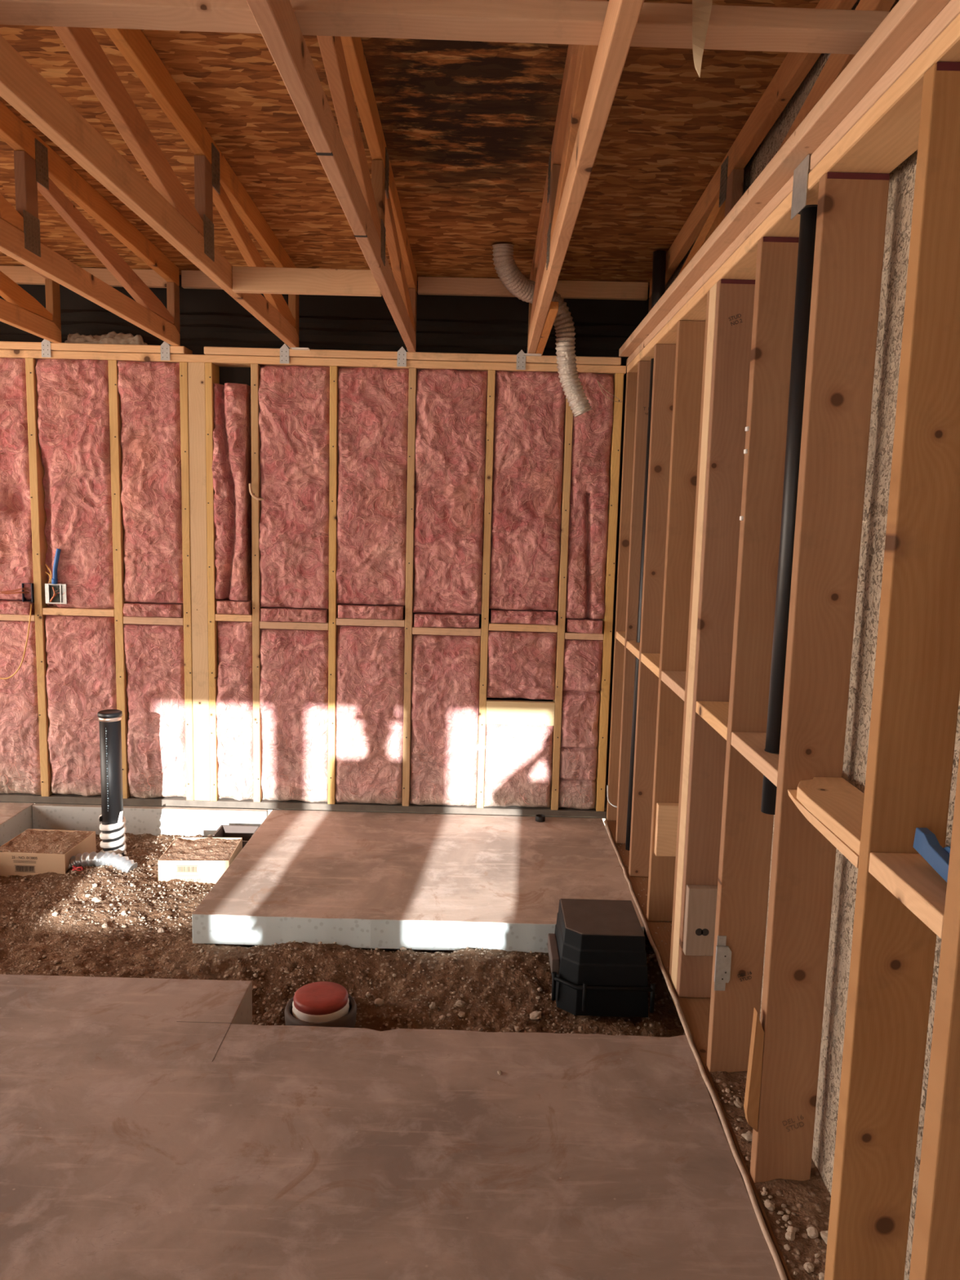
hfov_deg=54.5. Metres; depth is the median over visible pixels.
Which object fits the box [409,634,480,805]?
insulation batt
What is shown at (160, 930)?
stone
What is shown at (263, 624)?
blocking
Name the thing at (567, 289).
blocking
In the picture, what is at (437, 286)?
blocking
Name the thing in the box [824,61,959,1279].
stud
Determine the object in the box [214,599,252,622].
blocking
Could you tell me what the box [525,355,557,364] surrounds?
plate
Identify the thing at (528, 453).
insulation batt
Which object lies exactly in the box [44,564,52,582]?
cable
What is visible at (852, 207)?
stud
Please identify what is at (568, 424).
stud
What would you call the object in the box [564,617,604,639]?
blocking
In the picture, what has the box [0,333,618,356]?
top plate
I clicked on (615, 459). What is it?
stud
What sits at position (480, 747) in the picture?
disc
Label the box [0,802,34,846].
concrete slab
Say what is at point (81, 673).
insulation batt
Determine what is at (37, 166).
roof truss
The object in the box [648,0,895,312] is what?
roof truss
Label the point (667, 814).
block
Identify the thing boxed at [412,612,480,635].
blocking
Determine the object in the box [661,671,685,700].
blocking
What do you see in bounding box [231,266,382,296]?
blocking
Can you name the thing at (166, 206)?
roof truss
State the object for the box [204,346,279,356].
plate
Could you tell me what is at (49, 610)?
blocking
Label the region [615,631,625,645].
blocking
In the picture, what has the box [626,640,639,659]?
blocking
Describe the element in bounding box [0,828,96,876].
cardboard box
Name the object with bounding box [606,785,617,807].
strap
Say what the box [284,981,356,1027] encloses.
floor drain
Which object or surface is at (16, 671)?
cable
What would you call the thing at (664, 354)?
stud
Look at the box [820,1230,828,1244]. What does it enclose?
stone
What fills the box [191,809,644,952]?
concrete slab
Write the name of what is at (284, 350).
tie
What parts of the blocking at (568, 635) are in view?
insulation strip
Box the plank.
[485,699,555,725]
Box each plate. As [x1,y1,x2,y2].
[0,341,41,350]
[0,349,626,374]
[0,793,606,817]
[50,342,160,353]
[169,345,192,354]
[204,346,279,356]
[288,348,397,359]
[406,351,516,363]
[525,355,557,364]
[574,355,621,365]
[604,818,791,1279]
[626,175,793,366]
[626,191,799,373]
[791,154,809,219]
[805,13,959,205]
[808,0,959,173]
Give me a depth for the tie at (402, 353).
4.76 m
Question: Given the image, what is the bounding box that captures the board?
[618,0,951,356]
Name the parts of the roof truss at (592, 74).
heel post, furring strip, nail plate, nail plate, king post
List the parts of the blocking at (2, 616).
insulation strip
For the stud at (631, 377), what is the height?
2.358 m
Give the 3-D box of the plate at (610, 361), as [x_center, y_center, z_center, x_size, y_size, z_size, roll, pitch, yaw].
[0.594,-1.416,4.660,0.249,0.038,0.244,2,8,0]
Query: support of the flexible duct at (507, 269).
hanging from the ceiling
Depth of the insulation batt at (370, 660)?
5.01 m
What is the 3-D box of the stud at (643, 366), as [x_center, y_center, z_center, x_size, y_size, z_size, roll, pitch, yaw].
[0.786,-0.145,4.548,0.138,2.358,0.041,2,8,0]
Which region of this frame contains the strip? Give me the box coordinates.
[604,820,787,1279]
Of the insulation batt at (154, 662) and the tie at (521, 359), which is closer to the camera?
the tie at (521, 359)
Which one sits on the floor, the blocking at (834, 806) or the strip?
the strip
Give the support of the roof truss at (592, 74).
attached to the ceiling
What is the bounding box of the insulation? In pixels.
[64,331,147,345]
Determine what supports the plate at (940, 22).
on the plate at (882, 135)
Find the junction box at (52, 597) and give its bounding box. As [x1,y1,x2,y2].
[44,583,66,604]
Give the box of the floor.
[0,974,781,1279]
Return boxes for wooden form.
[212,825,259,848]
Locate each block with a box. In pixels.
[653,802,678,856]
[682,884,717,955]
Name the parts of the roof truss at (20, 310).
heel post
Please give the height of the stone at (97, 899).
0.027 m
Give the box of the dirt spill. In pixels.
[705,1063,831,1279]
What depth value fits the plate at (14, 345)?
4.76 m
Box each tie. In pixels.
[40,338,52,357]
[160,341,170,360]
[280,343,290,364]
[396,346,408,366]
[515,349,528,369]
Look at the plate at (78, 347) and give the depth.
4.76 m
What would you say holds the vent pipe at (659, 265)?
on the board
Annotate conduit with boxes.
[51,548,61,584]
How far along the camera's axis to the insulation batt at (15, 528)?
4.88 m
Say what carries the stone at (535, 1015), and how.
on the dirt ground at (504, 979)
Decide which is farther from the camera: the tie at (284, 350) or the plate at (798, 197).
the tie at (284, 350)
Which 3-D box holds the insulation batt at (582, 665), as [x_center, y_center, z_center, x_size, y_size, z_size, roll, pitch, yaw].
[0.542,0.459,5.066,0.204,0.933,0.155,2,8,0]
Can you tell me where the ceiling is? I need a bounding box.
[0,0,820,287]
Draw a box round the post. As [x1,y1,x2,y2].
[187,362,210,800]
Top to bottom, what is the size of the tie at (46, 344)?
0.113 m
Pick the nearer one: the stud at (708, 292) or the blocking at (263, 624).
the stud at (708, 292)
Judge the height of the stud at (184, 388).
2.323 m
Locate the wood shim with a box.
[290,346,310,350]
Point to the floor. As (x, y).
(150, 1130)
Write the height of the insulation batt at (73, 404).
1.286 m
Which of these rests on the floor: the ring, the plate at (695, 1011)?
the plate at (695, 1011)
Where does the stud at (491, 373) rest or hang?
on the plate at (21, 797)
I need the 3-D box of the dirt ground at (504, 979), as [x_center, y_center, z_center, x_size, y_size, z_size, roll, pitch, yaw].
[-1.041,1.258,4.017,3.760,0.220,2.200,2,8,0]
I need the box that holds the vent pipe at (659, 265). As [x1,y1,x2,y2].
[651,250,666,308]
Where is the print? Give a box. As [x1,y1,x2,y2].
[105,728,108,808]
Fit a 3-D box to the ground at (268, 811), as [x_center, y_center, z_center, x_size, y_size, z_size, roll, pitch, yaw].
[0.646,2.272,0.208,80.000,0.100,70.000,2,8,0]
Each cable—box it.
[0,604,31,679]
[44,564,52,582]
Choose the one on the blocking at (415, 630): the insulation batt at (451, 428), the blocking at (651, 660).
the insulation batt at (451, 428)
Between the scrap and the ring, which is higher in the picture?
the ring
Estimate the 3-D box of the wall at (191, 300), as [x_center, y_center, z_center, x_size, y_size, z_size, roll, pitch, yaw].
[-2.490,-0.514,5.071,6.766,2.880,0.060,2,8,0]
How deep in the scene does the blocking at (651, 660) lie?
3.94 m
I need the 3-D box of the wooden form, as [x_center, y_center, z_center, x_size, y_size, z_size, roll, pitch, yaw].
[-1.269,1.042,4.862,0.210,0.095,0.170,2,8,0]
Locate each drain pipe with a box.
[625,358,653,850]
[760,204,817,814]
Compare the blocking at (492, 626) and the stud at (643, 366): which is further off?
the blocking at (492, 626)
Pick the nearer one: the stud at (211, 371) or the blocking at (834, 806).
the blocking at (834, 806)
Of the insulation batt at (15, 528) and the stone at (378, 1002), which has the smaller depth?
the stone at (378, 1002)
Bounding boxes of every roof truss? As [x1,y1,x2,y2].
[0,26,298,347]
[0,100,180,346]
[0,262,61,342]
[245,0,417,351]
[527,0,644,354]
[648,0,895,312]
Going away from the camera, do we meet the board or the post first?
the board
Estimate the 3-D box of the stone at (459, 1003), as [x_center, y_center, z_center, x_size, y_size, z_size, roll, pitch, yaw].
[-0.074,1.350,3.459,0.034,0.022,0.029,6,9,32]
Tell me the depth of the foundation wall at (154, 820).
5.05 m
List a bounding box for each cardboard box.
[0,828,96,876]
[157,837,242,884]
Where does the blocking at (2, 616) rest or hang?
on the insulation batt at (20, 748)
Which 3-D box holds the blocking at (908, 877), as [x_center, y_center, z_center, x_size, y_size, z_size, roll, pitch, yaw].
[0.768,0.385,1.537,0.136,0.108,0.271,2,8,0]
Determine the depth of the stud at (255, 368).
4.92 m
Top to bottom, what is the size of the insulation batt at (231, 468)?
1.120 m
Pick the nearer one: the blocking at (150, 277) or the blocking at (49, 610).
the blocking at (150, 277)
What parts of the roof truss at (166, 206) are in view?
king post, nail plate, nail plate, heel post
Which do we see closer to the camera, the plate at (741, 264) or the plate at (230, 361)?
the plate at (741, 264)
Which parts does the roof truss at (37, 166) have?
king post, nail plate, nail plate, heel post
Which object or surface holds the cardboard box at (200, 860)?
on the dirt ground at (504, 979)
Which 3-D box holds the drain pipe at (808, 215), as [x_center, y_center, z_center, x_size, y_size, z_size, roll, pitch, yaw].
[0.773,-0.291,2.320,0.078,1.488,0.072,2,8,0]
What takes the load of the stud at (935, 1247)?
on the plate at (695, 1011)
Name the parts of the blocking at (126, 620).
insulation strip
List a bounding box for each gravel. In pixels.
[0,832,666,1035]
[617,843,824,1279]
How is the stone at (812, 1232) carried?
on the dirt spill
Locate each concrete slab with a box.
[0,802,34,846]
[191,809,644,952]
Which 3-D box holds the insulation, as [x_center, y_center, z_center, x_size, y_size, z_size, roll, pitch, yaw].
[-1.935,-1.562,4.821,0.420,0.076,0.095,2,8,0]
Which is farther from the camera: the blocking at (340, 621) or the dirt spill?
the blocking at (340, 621)
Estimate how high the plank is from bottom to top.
0.127 m
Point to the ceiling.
(468, 126)
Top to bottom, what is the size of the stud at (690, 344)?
2.358 m
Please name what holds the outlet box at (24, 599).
attached to the stud at (38, 517)
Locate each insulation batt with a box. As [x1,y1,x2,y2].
[0,357,33,599]
[0,620,41,795]
[35,358,114,608]
[44,614,116,796]
[117,360,182,603]
[123,623,186,798]
[211,382,252,600]
[215,621,253,800]
[257,365,329,608]
[259,628,328,802]
[335,625,404,804]
[336,367,408,605]
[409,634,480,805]
[413,368,487,614]
[484,724,553,808]
[486,630,556,699]
[488,370,565,610]
[558,639,603,809]
[565,373,613,619]
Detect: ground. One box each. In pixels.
[0,832,721,1124]
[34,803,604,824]
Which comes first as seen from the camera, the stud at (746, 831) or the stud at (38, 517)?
the stud at (746, 831)
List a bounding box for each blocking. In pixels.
[0,265,45,284]
[0,599,35,621]
[42,606,114,616]
[81,267,167,288]
[123,602,183,625]
[181,270,222,289]
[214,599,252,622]
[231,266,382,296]
[259,607,328,630]
[336,603,404,626]
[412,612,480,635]
[417,276,515,297]
[488,608,557,632]
[554,280,648,300]
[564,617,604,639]
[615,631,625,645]
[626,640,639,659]
[640,653,660,677]
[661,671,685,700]
[695,701,728,740]
[730,732,778,786]
[787,777,864,868]
[868,827,950,938]
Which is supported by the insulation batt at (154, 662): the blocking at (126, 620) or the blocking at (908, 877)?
the blocking at (126, 620)
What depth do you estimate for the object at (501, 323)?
4.87 m
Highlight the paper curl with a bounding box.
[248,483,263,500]
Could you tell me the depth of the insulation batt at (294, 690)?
5.01 m
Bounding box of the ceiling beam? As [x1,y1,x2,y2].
[0,0,889,77]
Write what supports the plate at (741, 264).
on the stud at (935, 1247)
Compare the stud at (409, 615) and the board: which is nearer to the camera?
the board
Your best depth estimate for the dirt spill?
2.22 m
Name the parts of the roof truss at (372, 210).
king post, nail plate, nail plate, heel post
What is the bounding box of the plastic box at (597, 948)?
[546,898,655,1017]
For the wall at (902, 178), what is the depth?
2.11 m
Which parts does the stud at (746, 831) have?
nail guard, plate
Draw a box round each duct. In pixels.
[68,851,137,872]
[492,243,592,417]
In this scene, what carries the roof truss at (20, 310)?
attached to the ceiling
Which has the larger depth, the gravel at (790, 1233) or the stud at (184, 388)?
the stud at (184, 388)
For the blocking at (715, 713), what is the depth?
2.88 m
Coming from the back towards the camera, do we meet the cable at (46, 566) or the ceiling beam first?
the cable at (46, 566)
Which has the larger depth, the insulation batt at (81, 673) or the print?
the insulation batt at (81, 673)
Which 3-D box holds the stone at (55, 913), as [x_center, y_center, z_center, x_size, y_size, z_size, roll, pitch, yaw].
[-1.820,1.175,3.989,0.024,0.023,0.029,6,9,33]
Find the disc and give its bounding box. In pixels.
[476,742,484,751]
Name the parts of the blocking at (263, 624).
insulation strip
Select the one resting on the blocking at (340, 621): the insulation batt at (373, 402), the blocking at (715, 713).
the insulation batt at (373, 402)
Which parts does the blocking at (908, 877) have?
blue bracket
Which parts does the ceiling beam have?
paper strip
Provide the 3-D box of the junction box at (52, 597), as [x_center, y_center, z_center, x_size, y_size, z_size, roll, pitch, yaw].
[-2.242,-0.246,4.935,0.112,0.106,0.057,2,8,0]
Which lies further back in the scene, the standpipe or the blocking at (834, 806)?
the standpipe
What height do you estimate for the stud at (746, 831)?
2.358 m
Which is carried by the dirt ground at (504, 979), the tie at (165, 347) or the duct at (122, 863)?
the duct at (122, 863)
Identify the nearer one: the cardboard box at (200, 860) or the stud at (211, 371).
the cardboard box at (200, 860)
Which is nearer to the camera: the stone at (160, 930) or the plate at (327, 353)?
the stone at (160, 930)
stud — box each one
[25,357,52,796]
[107,360,130,798]
[179,361,194,800]
[204,362,221,800]
[250,363,262,802]
[327,365,339,804]
[402,368,417,806]
[476,369,495,808]
[550,395,573,809]
[595,373,623,811]
[606,372,637,820]
[615,360,651,843]
[628,343,675,876]
[646,320,705,921]
[669,289,710,977]
[676,279,755,997]
[706,236,799,1073]
[750,172,889,1182]
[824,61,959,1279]
[908,752,959,1279]
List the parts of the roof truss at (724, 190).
heel post, nail plate, king post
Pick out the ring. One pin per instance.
(540, 817)
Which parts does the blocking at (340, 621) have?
insulation strip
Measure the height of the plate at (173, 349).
0.038 m
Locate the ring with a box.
[535,813,545,822]
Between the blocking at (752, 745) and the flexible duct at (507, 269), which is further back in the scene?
the flexible duct at (507, 269)
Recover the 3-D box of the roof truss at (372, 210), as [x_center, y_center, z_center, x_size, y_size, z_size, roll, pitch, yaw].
[-0.358,-1.338,1.183,0.047,0.673,7.170,2,8,0]
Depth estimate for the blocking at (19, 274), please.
4.76 m
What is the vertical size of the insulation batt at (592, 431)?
1.270 m
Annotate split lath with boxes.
[743,1008,764,1132]
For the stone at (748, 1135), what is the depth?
2.44 m
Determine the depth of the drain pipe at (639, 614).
4.46 m
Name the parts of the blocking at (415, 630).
insulation strip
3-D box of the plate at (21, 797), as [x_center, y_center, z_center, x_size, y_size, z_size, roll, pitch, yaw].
[-2.609,0.857,5.152,6.600,0.036,0.137,2,8,0]
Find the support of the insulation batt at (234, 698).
on the plate at (21, 797)
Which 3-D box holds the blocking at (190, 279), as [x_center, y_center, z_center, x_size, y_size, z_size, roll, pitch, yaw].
[-1.244,-1.844,4.781,0.568,0.082,0.038,2,8,0]
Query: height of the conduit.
0.188 m
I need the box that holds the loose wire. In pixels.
[596,380,622,402]
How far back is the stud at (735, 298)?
3.00 m
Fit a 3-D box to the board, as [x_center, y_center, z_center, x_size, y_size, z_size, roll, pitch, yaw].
[0.759,-0.990,1.198,0.142,0.038,7.120,2,8,0]
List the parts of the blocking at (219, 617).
insulation strip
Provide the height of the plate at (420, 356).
0.038 m
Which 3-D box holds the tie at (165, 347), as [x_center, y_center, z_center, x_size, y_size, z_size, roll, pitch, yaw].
[-1.605,-1.483,4.731,0.054,0.113,0.070,2,8,0]
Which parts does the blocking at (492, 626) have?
insulation strip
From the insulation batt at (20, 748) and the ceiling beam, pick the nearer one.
the ceiling beam
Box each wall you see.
[0,275,649,818]
[31,803,268,836]
[665,0,959,1279]
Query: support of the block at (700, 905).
attached to the stud at (735, 298)
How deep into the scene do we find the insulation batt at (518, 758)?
5.04 m
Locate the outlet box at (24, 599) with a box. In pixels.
[0,582,34,602]
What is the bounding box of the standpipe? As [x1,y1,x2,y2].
[97,709,126,855]
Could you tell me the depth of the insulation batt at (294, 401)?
4.85 m
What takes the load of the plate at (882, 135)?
on the stud at (935, 1247)
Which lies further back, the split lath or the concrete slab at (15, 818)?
the concrete slab at (15, 818)
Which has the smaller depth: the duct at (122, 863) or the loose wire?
the duct at (122, 863)
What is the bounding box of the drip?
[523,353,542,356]
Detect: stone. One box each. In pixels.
[51,911,58,916]
[91,896,102,902]
[157,928,164,933]
[374,998,383,1006]
[455,1000,464,1006]
[529,1010,542,1020]
[741,1130,752,1141]
[806,1226,817,1238]
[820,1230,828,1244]
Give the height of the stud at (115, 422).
2.323 m
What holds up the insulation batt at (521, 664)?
on the plank
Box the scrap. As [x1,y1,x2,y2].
[71,865,83,871]
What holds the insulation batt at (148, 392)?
on the blocking at (126, 620)
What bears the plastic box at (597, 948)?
on the dirt ground at (504, 979)

